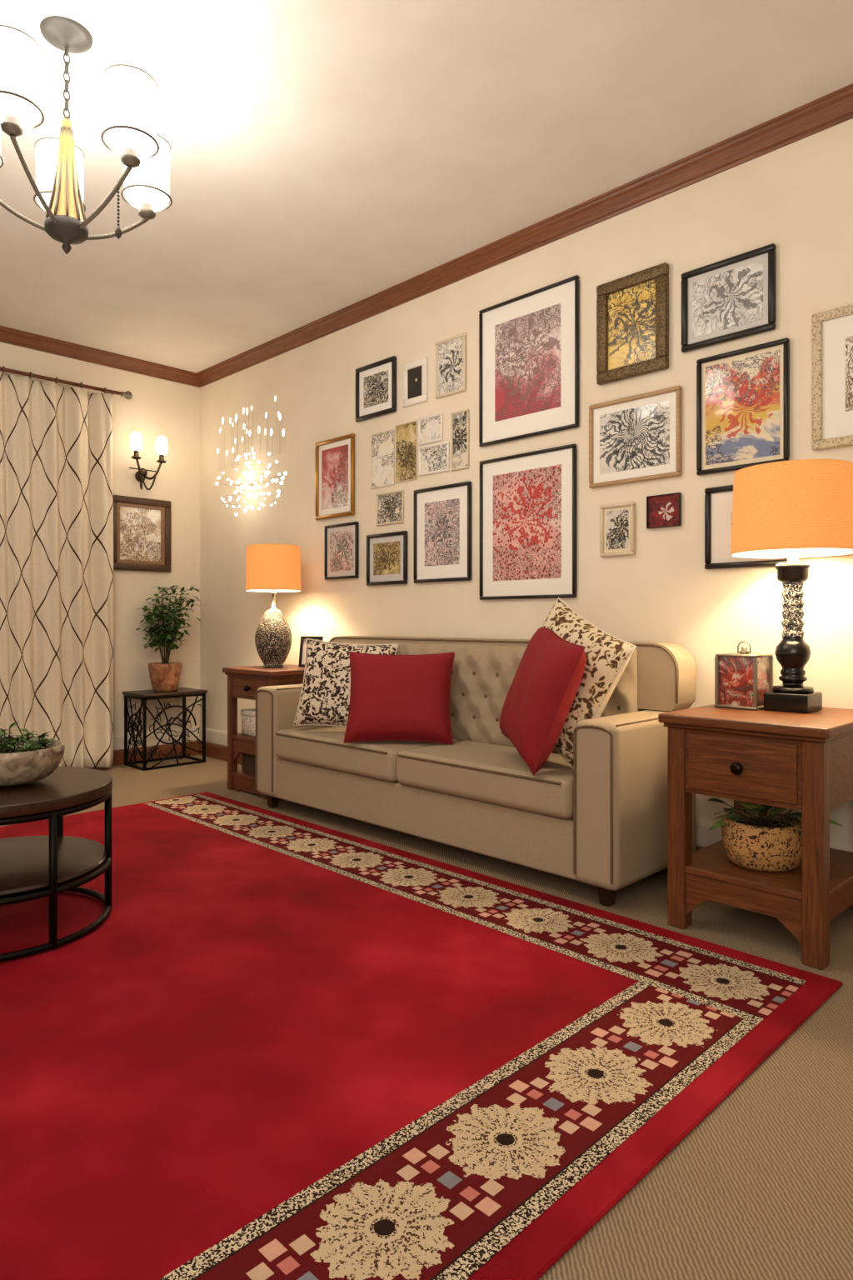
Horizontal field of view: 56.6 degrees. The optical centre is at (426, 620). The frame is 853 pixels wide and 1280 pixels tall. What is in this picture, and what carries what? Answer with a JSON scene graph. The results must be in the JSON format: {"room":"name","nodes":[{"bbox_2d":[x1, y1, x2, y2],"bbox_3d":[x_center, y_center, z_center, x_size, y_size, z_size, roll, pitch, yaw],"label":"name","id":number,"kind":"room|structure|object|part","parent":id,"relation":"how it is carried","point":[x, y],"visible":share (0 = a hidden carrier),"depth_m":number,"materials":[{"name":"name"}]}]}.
{"room":"living room","nodes":[
{"label":"living room","id":0,"kind":"room"},
{"bbox_2d":[0,341,199,735],"bbox_3d":[-3.897,-0.382,3.214,0.120,2.605,6.720,0,0,45],"label":"wall","id":1,"kind":"structure","parent":0,"point":[157,407],"depth_m":5.20,"materials":[{"name":"paint"}]},
{"bbox_2d":[0,365,132,399],"bbox_3d":[-2.485,-1.425,4.453,0.126,0.051,1.670,0,0,45],"label":"curtain rod","id":2,"kind":"object","parent":1,"relation":"attached to","point":[127,394],"depth_m":4.73,"materials":[{"name":"black metal"}]},
{"bbox_2d":[0,372,113,768],"bbox_3d":[-2.467,-0.251,4.416,1.461,2.301,0.095,0,0,-45],"label":"curtain","id":3,"kind":"object","parent":2,"relation":"hanging from","point":[57,476],"visible":0.94,"depth_m":4.66,"materials":[{"name":"fabric"}]},
{"bbox_2d":[0,325,199,387],"bbox_3d":[-3.877,-1.647,3.109,0.057,0.076,6.600,0,0,45],"label":"crown molding","id":4,"kind":"structure","parent":1,"relation":"attached to","point":[7,335],"depth_m":4.92,"materials":[{"name":"brown wood"}]},
{"bbox_2d":[113,495,171,572],"bbox_3d":[-1.858,-0.562,5.146,0.028,0.473,0.412,0,0,45],"label":"picture frame","id":5,"kind":"object","parent":1,"relation":"attached to","point":[142,527],"visible":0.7,"depth_m":5.15,"materials":[{"name":"brown wood"}]},
{"bbox_2d":[85,740,199,769],"bbox_3d":[-3.891,0.871,3.123,0.018,0.098,6.600,0,0,45],"label":"baseboard","id":6,"kind":"structure","parent":1,"relation":"attached to","point":[118,755],"depth_m":5.24,"materials":[{"name":"brown wood"}]},
{"bbox_2d":[129,431,167,490],"bbox_3d":[-1.809,-1.019,5.100,0.166,0.350,0.242,0,0,45],"label":"wall sconce","id":7,"kind":"object","parent":1,"relation":"attached to","point":[136,440],"visible":1,"depth_m":5.10,"materials":[{"name":"white glass"}]},
{"bbox_3d":[-1.836,-1.133,5.006,0.072,0.121,0.072,0,0,45],"label":"bulb","id":8,"kind":"part","parent":7,"relation":"part of","materials":[{"name":"white glass"}]},
{"bbox_3d":[-1.716,-1.133,5.127,0.072,0.121,0.072,0,0,45],"label":"bulb","id":9,"kind":"part","parent":7,"relation":"part of","materials":[{"name":"white glass"}]},
{"bbox_2d":[113,726,200,749],"bbox_3d":[-3.893,0.777,3.124,0.014,0.090,6.600,0,0,45],"label":"trim","id":10,"kind":"structure","parent":1,"relation":"attached to","point":[118,741],"depth_m":5.22,"materials":[{"name":"beige"}]},
{"bbox_2d":[0,0,852,373],"bbox_3d":[-1.210,-1.735,0.442,7.840,0.100,6.840,0,0,45],"label":"ceiling","id":11,"kind":"structure","parent":0,"point":[327,157],"depth_m":2.71,"materials":[{"name":"paint"}]},
{"bbox_2d":[0,15,172,254],"bbox_3d":[-1.045,-1.368,2.294,0.616,0.632,0.594,0,0,-29],"label":"chandelier","id":12,"kind":"object","parent":11,"relation":"hanging from","point":[129,132],"visible":1,"depth_m":2.21,"materials":[{"name":"grey metal"}]},
{"bbox_3d":[-1.274,-1.380,2.227,0.136,0.190,0.136,0,0,45],"label":"lamp shade","id":13,"kind":"part","parent":12,"relation":"part of","materials":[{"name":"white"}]},
{"bbox_3d":[-1.063,-1.380,2.030,0.136,0.190,0.136,0,0,45],"label":"lamp shade","id":14,"kind":"part","parent":12,"relation":"part of","materials":[{"name":"white glass"}]},
{"bbox_3d":[-1.226,-1.293,2.245,0.193,0.367,0.245,0,0,45],"label":"arm","id":15,"kind":"part","parent":12,"relation":"part of","materials":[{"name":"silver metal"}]},
{"bbox_3d":[-1.052,-1.293,2.079,0.204,0.367,0.237,0,0,45],"label":"arm","id":16,"kind":"part","parent":12,"relation":"part of","materials":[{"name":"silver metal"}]},
{"bbox_3d":[-1.152,-1.380,2.488,0.136,0.190,0.136,0,0,45],"label":"lamp shade","id":17,"kind":"part","parent":12,"relation":"part of","materials":[{"name":"white glass"}]},
{"bbox_3d":[-1.110,-1.293,2.446,0.270,0.367,0.151,0,0,45],"label":"arm","id":18,"kind":"part","parent":12,"relation":"part of","materials":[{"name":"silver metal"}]},
{"bbox_3d":[-1.034,-1.535,2.273,0.021,0.250,0.022,0,0,45],"label":"chain","id":19,"kind":"part","parent":12,"relation":"part of","materials":[{"name":"grey metal"}]},
{"bbox_3d":[-0.852,-1.137,2.189,0.020,0.164,0.019,0,0,45],"label":"pull chain","id":20,"kind":"part","parent":12,"relation":"part of","materials":[{"name":"grey metal"}]},
{"bbox_3d":[-0.853,-1.293,2.211,0.266,0.367,0.151,0,0,45],"label":"arm","id":21,"kind":"part","parent":12,"relation":"part of","materials":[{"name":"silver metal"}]},
{"bbox_3d":[-0.911,-1.293,2.408,0.151,0.367,0.278,0,0,45],"label":"arm","id":22,"kind":"part","parent":12,"relation":"part of","materials":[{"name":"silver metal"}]},
{"bbox_3d":[-0.812,-1.380,2.170,0.136,0.190,0.136,0,0,45],"label":"lamp shade","id":23,"kind":"part","parent":12,"relation":"part of","materials":[{"name":"white"}]},
{"bbox_3d":[-0.867,-1.380,2.453,0.136,0.190,0.136,0,0,45],"label":"lamp shade","id":24,"kind":"part","parent":12,"relation":"part of","materials":[{"name":"white glass"}]},
{"bbox_2d":[0,755,852,1279],"bbox_3d":[-1.210,0.970,0.442,7.840,0.100,6.840,0,0,45],"label":"floor","id":25,"kind":"structure","parent":0,"point":[762,1188],"depth_m":1.41,"materials":[{"name":"beige carpet"}]},
{"bbox_2d":[122,687,207,770],"bbox_3d":[-1.684,0.685,5.102,0.300,0.470,0.440,0,0,45],"label":"plant stand","id":26,"kind":"object","parent":25,"relation":"on","point":[144,695],"visible":1,"depth_m":4.99,"materials":[{"name":"black metal"}]},
{"bbox_2d":[136,585,205,691],"bbox_3d":[-1.616,0.112,5.098,0.383,0.674,0.418,0,0,45],"label":"potted plant","id":27,"kind":"object","parent":26,"relation":"on","point":[165,676],"visible":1,"depth_m":5.06,"materials":[{"name":"green plant"}]},
{"bbox_3d":[-1.684,0.360,5.102,0.216,0.177,0.216,0,0,45],"label":"pot","id":28,"kind":"part","parent":27,"relation":"part of","materials":[{"name":"orange ceramic"}]},
{"bbox_2d":[222,664,304,799],"bbox_3d":[-0.791,0.613,4.316,0.475,0.715,0.468,0,0,45],"label":"side table","id":29,"kind":"object","parent":25,"relation":"on","point":[242,682],"visible":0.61,"depth_m":4.23,"materials":[{"name":"brown wood"}]},
{"bbox_2d":[240,708,255,736],"bbox_3d":[-0.843,0.552,4.338,0.230,0.134,0.270,0,0,45],"label":"storage box","id":30,"kind":"object","parent":29,"relation":"on","point":[248,717],"visible":0.24,"depth_m":4.27,"materials":[{"name":"fabric"}]},
{"bbox_2d":[241,752,255,774],"bbox_3d":[-0.825,0.763,4.342,0.249,0.111,0.288,0,0,45],"label":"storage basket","id":31,"kind":"object","parent":29,"relation":"on","point":[248,760],"visible":0.16,"depth_m":4.28,"materials":[{"name":"wicker"}]},
{"bbox_2d":[245,544,300,667],"bbox_3d":[-0.843,-0.078,4.359,0.300,0.664,0.300,0,0,45],"label":"table lamp","id":32,"kind":"object","parent":29,"relation":"on","point":[273,568],"visible":1,"depth_m":4.27,"materials":[{"name":"fabric"}]},
{"bbox_3d":[-0.843,-0.287,4.359,0.300,0.245,0.300,0,0,45],"label":"lamp shade","id":33,"kind":"part","parent":32,"relation":"part of","materials":[{"name":"orange fabric"}]},
{"bbox_3d":[-0.843,-0.136,4.359,0.056,0.158,0.056,0,0,45],"label":"stem","id":34,"kind":"part","parent":32,"relation":"part of","materials":[{"name":"silver metal"}]},
{"bbox_2d":[298,635,323,667],"bbox_3d":[-0.624,0.170,4.321,0.130,0.171,0.075,0,0,20],"label":"photo frame","id":35,"kind":"object","parent":29,"relation":"on","point":[302,643],"visible":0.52,"depth_m":4.31,"materials":[{"name":"black"}]},
{"bbox_2d":[0,791,843,1279],"bbox_3d":[-1.154,0.914,2.012,3.140,0.011,3.100,0,0,45],"label":"area rug","id":36,"kind":"object","parent":25,"relation":"on","point":[284,1047],"visible":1,"depth_m":1.65,"materials":[{"name":"red carpet"}]},
{"bbox_2d":[0,766,112,961],"bbox_3d":[-1.267,0.698,2.365,0.610,0.416,0.610,0,0,45],"label":"coffee table","id":37,"kind":"object","parent":36,"relation":"on","point":[32,867],"visible":0.97,"depth_m":2.30,"materials":[{"name":"brown wood"}]},
{"bbox_2d":[0,721,64,786],"bbox_3d":[-1.260,0.398,2.387,0.310,0.182,0.310,0,0,45],"label":"bowl","id":38,"kind":"object","parent":37,"relation":"on","point":[27,759],"visible":1,"depth_m":2.33,"materials":[{"name":"stone"}]},
{"bbox_2d":[0,835,106,898],"bbox_3d":[-1.267,0.730,2.365,0.578,0.020,0.578,0,0,45],"label":"shelf","id":39,"kind":"object","parent":37,"relation":"attached to","point":[23,860],"depth_m":2.34,"materials":[{"name":"brown wood"}]},
{"bbox_2d":[255,635,696,907],"bbox_3d":[0.063,0.500,3.385,2.040,0.840,0.577,0,0,45],"label":"sofa","id":40,"kind":"object","parent":25,"relation":"on","point":[602,822],"visible":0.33,"depth_m":2.90,"materials":[{"name":"beige fabric"}]},
{"bbox_3d":[-0.595,0.590,4.048,0.170,0.530,0.560,0,0,45],"label":"arm","id":41,"kind":"part","parent":40,"relation":"part of","materials":[{"name":"fabric"}]},
{"bbox_2d":[293,638,399,727],"bbox_3d":[-0.380,0.301,3.733,0.483,0.435,0.190,0,0,15],"label":"throw pillow","id":42,"kind":"object","parent":40,"relation":"on","point":[326,689],"visible":0.62,"depth_m":3.69,"materials":[{"name":"fabric"}]},
{"bbox_2d":[343,651,454,744],"bbox_3d":[-0.115,0.327,3.405,0.467,0.382,0.221,0,0,4],"label":"throw pillow","id":43,"kind":"object","parent":40,"relation":"on","point":[393,697],"visible":1,"depth_m":3.34,"materials":[{"name":"red fabric"}]},
{"bbox_2d":[500,626,586,775],"bbox_3d":[0.409,0.263,2.853,0.224,0.511,0.537,0,0,-10],"label":"throw pillow","id":44,"kind":"object","parent":40,"relation":"on","point":[543,689],"visible":0.99,"depth_m":2.68,"materials":[{"name":"red fabric"}]},
{"bbox_2d":[542,597,636,769],"bbox_3d":[0.512,0.213,2.914,0.206,0.611,0.620,0,0,-24],"label":"throw pillow","id":45,"kind":"object","parent":40,"relation":"on","point":[608,656],"visible":0.42,"depth_m":2.75,"materials":[{"name":"fabric"}]},
{"bbox_3d":[0.727,0.590,2.726,0.170,0.530,0.560,0,0,45],"label":"arm","id":46,"kind":"part","parent":40,"relation":"part of","materials":[{"name":"fabric"}]},
{"bbox_2d":[658,704,852,969],"bbox_3d":[1.058,0.600,2.410,0.485,0.640,0.548,0,0,45],"label":"side table","id":47,"kind":"object","parent":25,"relation":"on","point":[803,762],"visible":0.93,"depth_m":2.23,"materials":[{"name":"brown wood"}]},
{"bbox_2d":[715,640,774,709],"bbox_3d":[1.028,0.172,2.560,0.136,0.214,0.136,0,0,45],"label":"decorative box","id":48,"kind":"object","parent":47,"relation":"on","point":[742,677],"visible":0.94,"depth_m":2.52,"materials":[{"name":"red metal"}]},
{"bbox_2d":[721,810,801,872],"bbox_3d":[1.010,0.661,2.380,0.232,0.135,0.232,0,0,45],"label":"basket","id":49,"kind":"object","parent":47,"relation":"on","point":[763,842],"depth_m":2.30,"materials":[{"name":"beige ceramic"}]},
{"bbox_2d":[707,798,843,872],"bbox_3d":[1.045,0.621,2.381,0.380,0.216,0.293,0,0,45],"label":"potted plant","id":50,"kind":"object","parent":47,"relation":"on","point":[756,838],"visible":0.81,"depth_m":2.30,"materials":[{"name":"green plant"}]},
{"bbox_2d":[730,459,852,713],"bbox_3d":[1.144,-0.096,2.471,0.364,0.749,0.364,0,0,45],"label":"table lamp","id":51,"kind":"object","parent":47,"relation":"on","point":[792,510],"visible":1,"depth_m":2.37,"materials":[{"name":"orange fabric"},{"name":"black painted wood"}]},
{"bbox_3d":[1.144,-0.340,2.471,0.364,0.260,0.364,0,0,45],"label":"lamp shade","id":52,"kind":"part","parent":51,"relation":"part of","materials":[{"name":"orange fabric"}]},
{"bbox_3d":[1.144,-0.136,2.471,0.100,0.368,0.100,0,0,45],"label":"stem","id":53,"kind":"part","parent":51,"relation":"part of","materials":[{"name":"black"}]},
{"bbox_2d":[200,118,852,849],"bbox_3d":[1.165,-0.382,2.818,7.600,2.605,0.120,0,0,45],"label":"wall","id":54,"kind":"structure","parent":0,"point":[797,197],"depth_m":3.26,"materials":[{"name":"paint"}]},
{"bbox_2d":[215,395,286,515],"bbox_3d":[-1.117,-1.020,5.000,0.814,0.686,0.020,0,0,45],"label":"fairy lights","id":55,"kind":"object","parent":54,"relation":"attached to","point":[250,486],"visible":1,"depth_m":4.99,"materials":[{"name":"white glass"}]},
{"bbox_2d":[315,433,354,519],"bbox_3d":[-0.510,-0.792,4.392,0.332,0.439,0.020,0,0,45],"label":"picture frame","id":56,"kind":"object","parent":54,"relation":"attached to","point":[335,457],"visible":1,"depth_m":4.38,"materials":[{"name":"red paper"}]},
{"bbox_2d":[324,521,359,579],"bbox_3d":[-0.469,-0.382,4.351,0.281,0.302,0.020,0,0,45],"label":"picture frame","id":57,"kind":"object","parent":54,"relation":"attached to","point":[342,540],"visible":1,"depth_m":4.35,"materials":[{"name":"black"}]},
{"bbox_2d":[355,355,396,422],"bbox_3d":[-0.268,-1.211,4.149,0.309,0.283,0.020,0,0,45],"label":"picture frame","id":58,"kind":"object","parent":54,"relation":"attached to","point":[376,382],"visible":1,"depth_m":4.14,"materials":[{"name":"black wood"}]},
{"bbox_2d":[370,429,394,489],"bbox_3d":[-0.229,-0.840,4.122,0.183,0.288,0.004,0,0,45],"label":"picture frame","id":59,"kind":"object","parent":54,"relation":"attached to","point":[382,444],"visible":1,"depth_m":4.12,"materials":[{"name":"beige paper"}]},
{"bbox_2d":[366,530,407,585],"bbox_3d":[-0.207,-0.320,4.089,0.302,0.266,0.020,0,0,45],"label":"picture frame","id":60,"kind":"object","parent":54,"relation":"attached to","point":[387,553],"visible":1,"depth_m":4.08,"materials":[{"name":"black"}]},
{"bbox_2d":[376,490,404,525],"bbox_3d":[-0.189,-0.581,4.078,0.206,0.166,0.010,0,0,45],"label":"picture frame","id":61,"kind":"object","parent":54,"relation":"attached to","point":[390,505],"visible":1,"depth_m":4.08,"materials":[{"name":"beige"}]},
{"bbox_2d":[395,420,417,483],"bbox_3d":[-0.103,-0.852,3.996,0.159,0.296,0.004,0,0,45],"label":"picture frame","id":62,"kind":"object","parent":54,"relation":"attached to","point":[407,432],"visible":1,"depth_m":3.99,"materials":[{"name":"beige"}]},
{"bbox_2d":[402,356,427,407],"bbox_3d":[-0.059,-1.188,3.948,0.172,0.217,0.010,0,0,45],"label":"picture frame","id":63,"kind":"object","parent":54,"relation":"attached to","point":[415,372],"visible":1,"depth_m":3.94,"materials":[{"name":"white paper"}]},
{"bbox_2d":[418,411,442,444],"bbox_3d":[0.019,-0.938,3.871,0.165,0.136,0.008,0,0,45],"label":"picture frame","id":64,"kind":"object","parent":54,"relation":"attached to","point":[430,427],"visible":1,"depth_m":3.87,"materials":[{"name":"white paper"}]},
{"bbox_2d":[418,440,449,476],"bbox_3d":[0.034,-0.789,3.856,0.208,0.144,0.008,0,0,45],"label":"picture frame","id":65,"kind":"object","parent":54,"relation":"attached to","point":[433,458],"visible":1,"depth_m":3.86,"materials":[{"name":"white paper"}]},
{"bbox_2d":[413,480,471,583],"bbox_3d":[0.073,-0.418,3.809,0.375,0.460,0.020,0,0,45],"label":"picture frame","id":66,"kind":"object","parent":54,"relation":"attached to","point":[442,514],"visible":1,"depth_m":3.81,"materials":[{"name":"black"}]},
{"bbox_2d":[435,332,465,398],"bbox_3d":[0.115,-1.213,3.773,0.195,0.272,0.012,0,0,45],"label":"picture frame","id":67,"kind":"object","parent":54,"relation":"attached to","point":[451,352],"visible":1,"depth_m":3.77,"materials":[{"name":"beige"}]},
{"bbox_2d":[450,408,469,470],"bbox_3d":[0.157,-0.851,3.732,0.112,0.277,0.010,0,0,45],"label":"picture frame","id":68,"kind":"object","parent":54,"relation":"attached to","point":[459,419],"visible":1,"depth_m":3.73,"materials":[{"name":"beige paper"}]},
{"bbox_2d":[196,83,852,387],"bbox_3d":[1.103,-1.647,2.755,7.600,0.076,0.057,0,0,45],"label":"crown molding","id":69,"kind":"structure","parent":54,"relation":"attached to","point":[834,108],"depth_m":3.22,"materials":[{"name":"brown wood"}]},
{"bbox_2d":[199,726,852,852],"bbox_3d":[1.118,0.777,2.771,7.600,0.090,0.014,0,0,45],"label":"trim","id":70,"kind":"structure","parent":54,"relation":"attached to","point":[705,837],"depth_m":2.88,"materials":[{"name":"beige wood"}]},
{"bbox_2d":[199,740,852,909],"bbox_3d":[1.117,0.871,2.769,7.600,0.098,0.018,0,0,45],"label":"baseboard","id":71,"kind":"structure","parent":54,"relation":"attached to","point":[212,750],"depth_m":5.25,"materials":[{"name":"brown wood"}]},
{"bbox_2d":[480,443,576,599],"bbox_3d":[0.432,-0.414,3.450,0.522,0.634,0.020,0,0,45],"label":"picture frame","id":72,"kind":"object","parent":54,"relation":"attached to","point":[528,500],"visible":1,"depth_m":3.44,"materials":[{"name":"black"}]},
{"bbox_2d":[479,275,579,446],"bbox_3d":[0.436,-1.110,3.446,0.536,0.624,0.020,0,0,45],"label":"picture frame","id":73,"kind":"object","parent":54,"relation":"attached to","point":[529,343],"visible":1,"depth_m":3.43,"materials":[{"name":"black"}]},
{"bbox_2d":[600,501,634,556],"bbox_3d":[0.754,-0.360,3.128,0.151,0.206,0.020,0,0,45],"label":"picture frame","id":74,"kind":"object","parent":54,"relation":"attached to","point":[617,520],"visible":1,"depth_m":3.13,"materials":[{"name":"beige wood"}]},
{"bbox_2d":[596,262,669,384],"bbox_3d":[0.798,-1.147,3.078,0.304,0.394,0.028,0,0,45],"label":"picture frame","id":75,"kind":"object","parent":54,"relation":"attached to","point":[632,310],"visible":1,"depth_m":3.07,"materials":[{"name":"brown metal"}]},
{"bbox_2d":[589,385,681,488],"bbox_3d":[0.804,-0.706,3.078,0.396,0.334,0.020,0,0,45],"label":"picture frame","id":76,"kind":"object","parent":54,"relation":"attached to","point":[635,438],"visible":1,"depth_m":3.07,"materials":[{"name":"white paper"}]},
{"bbox_2d":[646,492,681,529],"bbox_3d":[0.895,-0.414,2.988,0.135,0.123,0.018,0,0,45],"label":"picture frame","id":77,"kind":"object","parent":54,"relation":"attached to","point":[663,510],"visible":1,"depth_m":2.99,"materials":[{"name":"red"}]},
{"bbox_2d":[681,243,776,352],"bbox_3d":[1.067,-1.139,2.814,0.340,0.291,0.020,0,0,45],"label":"picture frame","id":78,"kind":"object","parent":54,"relation":"attached to","point":[734,297],"visible":1,"depth_m":2.81,"materials":[{"name":"black"}]},
{"bbox_2d":[696,337,789,475],"bbox_3d":[1.105,-0.741,2.777,0.325,0.421,0.020,0,0,45],"label":"picture frame","id":79,"kind":"object","parent":54,"relation":"attached to","point":[743,395],"visible":0.94,"depth_m":2.77,"materials":[{"name":"black"}]},
{"bbox_2d":[705,485,787,569],"bbox_3d":[1.119,-0.333,2.763,0.302,0.292,0.020,0,0,45],"label":"picture frame","id":80,"kind":"object","parent":54,"relation":"attached to","point":[718,500],"visible":0.48,"depth_m":2.83,"materials":[{"name":"black"}]},
{"bbox_2d":[812,304,852,450],"bbox_3d":[1.362,-0.784,2.520,0.251,0.446,0.020,0,0,45],"label":"picture frame","id":81,"kind":"object","parent":54,"relation":"attached to","point":[832,330],"visible":1,"depth_m":2.57,"materials":[{"name":"white wood"}]}
]}

